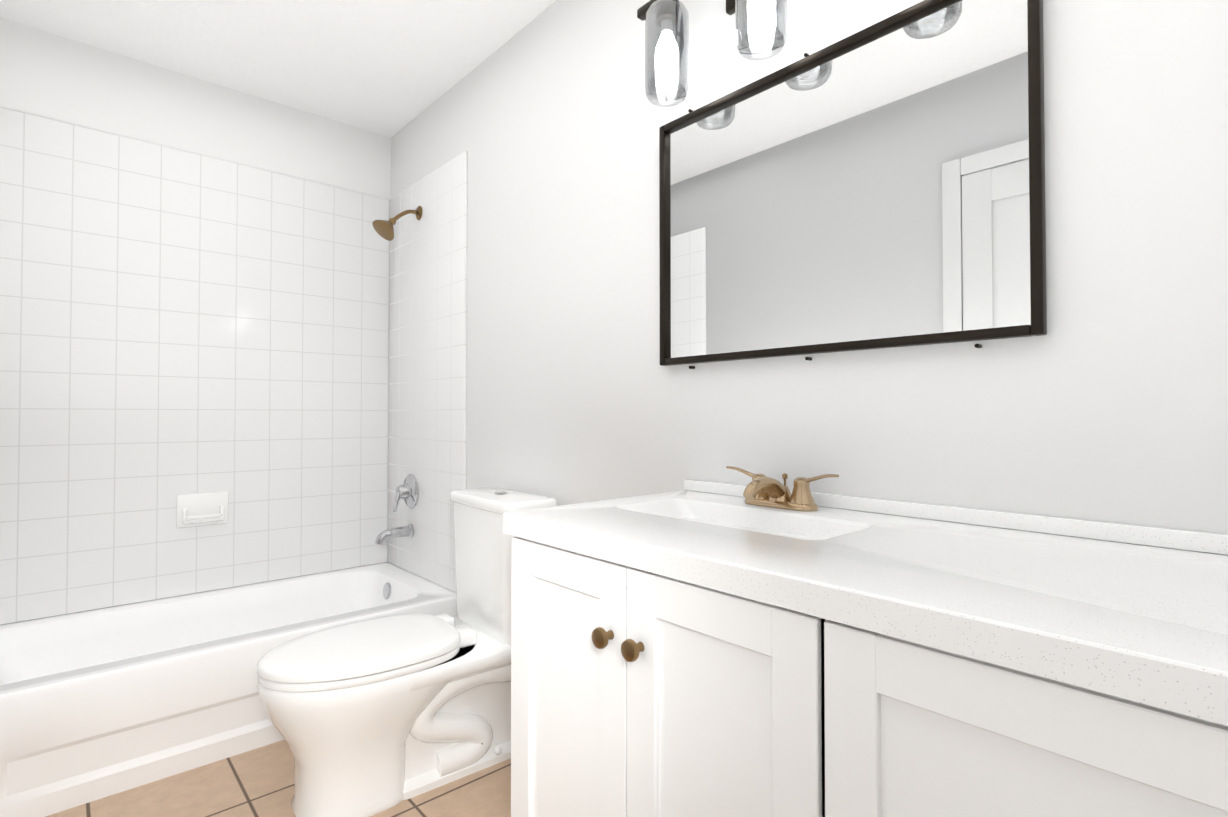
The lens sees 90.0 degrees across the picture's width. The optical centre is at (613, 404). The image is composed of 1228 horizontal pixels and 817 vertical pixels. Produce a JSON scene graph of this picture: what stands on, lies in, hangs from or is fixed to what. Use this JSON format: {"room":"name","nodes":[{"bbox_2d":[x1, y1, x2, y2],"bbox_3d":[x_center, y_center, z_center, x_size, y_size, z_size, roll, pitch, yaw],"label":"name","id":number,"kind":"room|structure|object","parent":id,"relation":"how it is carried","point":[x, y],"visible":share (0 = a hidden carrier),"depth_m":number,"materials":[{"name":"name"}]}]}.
{"room":"bathroom","nodes":[
{"label":"bathroom","id":0,"kind":"room"},
{"bbox_2d":[0,18,390,624],"bbox_3d":[-1.742,-0.115,2.526,1.620,2.440,0.100,1,-1,-42],"label":"wall","id":1,"kind":"structure","parent":0,"point":[43,74],"depth_m":2.47,"materials":[{"name":"white paint"}]},
{"bbox_2d":[0,108,389,624],"bbox_3d":[-1.667,-0.130,2.518,1.520,1.781,0.012,1,-1,-42],"label":"wall tile","id":2,"kind":"structure","parent":1,"relation":"attached to","point":[174,323],"depth_m":2.44,"materials":[{"name":"white tile"}]},
{"bbox_2d":[176,491,227,527],"bbox_3d":[-1.659,0.424,2.482,0.176,0.132,0.040,1,-1,-42],"label":"soap dish","id":3,"kind":"object","parent":2,"relation":"attached to","point":[200,509],"visible":1,"depth_m":2.48,"materials":[{"name":"white ceramic"}]},
{"bbox_2d":[45,740,510,816],"bbox_3d":[-0.498,1.134,1.204,1.720,0.100,3.700,1,-1,-42],"label":"floor","id":4,"kind":"structure","parent":0,"point":[258,782],"depth_m":1.72,"materials":[{"name":"tile"}]},
{"bbox_2d":[0,562,457,816],"bbox_3d":[-1.416,0.929,2.223,1.516,0.342,0.759,1,-1,-42],"label":"tub","id":5,"kind":"object","parent":4,"relation":"on","point":[96,704],"visible":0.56,"depth_m":1.90,"materials":[{"name":"white ceramic"}]},
{"bbox_2d":[257,487,556,816],"bbox_3d":[-0.593,0.689,1.822,0.807,0.810,0.430,1,-1,-42],"label":"toilet","id":6,"kind":"object","parent":4,"relation":"on","point":[370,717],"visible":1,"depth_m":1.72,"materials":[{"name":"white ceramic"}]},
{"bbox_3d":[0.521,0.662,0.820,0.528,0.830,1.548,1,-1,-42],"label":"bathroom vanity","id":7,"kind":"object","parent":4,"relation":"on","visible":0},
{"bbox_2d":[511,537,630,816],"bbox_3d":[-0.097,0.607,1.072,0.052,0.699,0.326,1,-1,-42],"label":"door","id":8,"kind":"structure","parent":7,"relation":"attached to","point":[568,689],"depth_m":1.08,"materials":[{"name":"white paint"}]},
{"bbox_2d":[621,567,824,816],"bbox_3d":[0.123,0.603,0.828,0.052,0.699,0.325,1,-1,-42],"label":"door","id":9,"kind":"structure","parent":7,"relation":"attached to","point":[725,706],"depth_m":0.83,"materials":[{"name":"white paint"}]},
{"bbox_2d":[503,479,1227,725],"bbox_3d":[0.507,0.239,0.823,0.554,0.120,1.562,1,-1,-42],"label":"countertop","id":10,"kind":"structure","parent":7,"relation":"on","point":[1137,613],"depth_m":0.77,"materials":[{"name":"stone"}]},
{"bbox_2d":[726,466,838,510],"bbox_3d":[0.317,0.175,1.269,0.150,0.077,0.267,1,-1,-42],"label":"faucet","id":11,"kind":"object","parent":10,"relation":"on","point":[762,490],"visible":1,"depth_m":1.25,"materials":[{"name":"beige metal"}]},
{"bbox_2d":[824,620,1227,816],"bbox_3d":[0.380,0.598,0.545,0.052,0.699,0.422,1,-1,-42],"label":"door","id":12,"kind":"structure","parent":7,"relation":"attached to","point":[912,729],"depth_m":0.59,"materials":[{"name":"white paint"}]},
{"bbox_2d":[0,0,555,137],"bbox_3d":[-0.498,-1.406,1.245,1.720,0.100,3.700,1,-1,-42],"label":"ceiling","id":13,"kind":"structure","parent":0,"point":[390,68],"depth_m":2.26,"materials":[{"name":"white paint"}]},
{"bbox_2d":[391,0,1227,533],"bbox_3d":[0.103,-0.127,1.767,0.100,2.440,3.700,1,-1,-42],"label":"wall","id":14,"kind":"structure","parent":0,"point":[1105,398],"depth_m":1.27,"materials":[{"name":"white paint"}]},
{"bbox_2d":[387,151,467,591],"bbox_3d":[-0.848,-0.126,2.736,0.012,1.781,0.763,1,-1,-42],"label":"wall tile","id":15,"kind":"structure","parent":14,"relation":"attached to","point":[427,420],"depth_m":2.68,"materials":[{"name":"white tile"}]},
{"bbox_2d":[375,524,413,544],"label":"tub faucet","id":16,"kind":"object","parent":15,"relation":"attached to","point":[401,531],"depth_m":2.73,"materials":[{"name":"silver metal"}]},
{"bbox_2d":[372,206,421,240],"bbox_3d":[-0.955,-0.809,2.703,0.206,0.181,0.104,1,-1,-42],"label":"shower","id":17,"kind":"object","parent":15,"relation":"attached to","point":[384,229],"visible":1,"depth_m":2.67,"materials":[{"name":"gold metal"}]},
{"bbox_2d":[393,474,418,511],"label":"tub valve","id":18,"kind":"object","parent":15,"relation":"attached to","point":[407,491],"depth_m":2.76,"materials":[{"name":"silver metal"}]},
{"bbox_2d":[637,0,688,106],"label":"light","id":19,"kind":"object","parent":14,"relation":"attached to","point":[668,14],"depth_m":1.49,"materials":[{"name":"clear glass"}]},
{"bbox_2d":[726,0,787,60],"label":"light","id":20,"kind":"object","parent":14,"relation":"attached to","point":[761,19],"depth_m":1.30,"materials":[{"name":"clear glass"}]},
{"bbox_2d":[659,0,1046,368],"bbox_3d":[0.417,-0.429,1.329,0.024,0.668,0.860,1,-1,-42],"label":"mirror","id":21,"kind":"object","parent":14,"relation":"attached to","point":[880,185],"visible":0.98,"depth_m":1.23,"materials":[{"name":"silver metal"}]}
]}

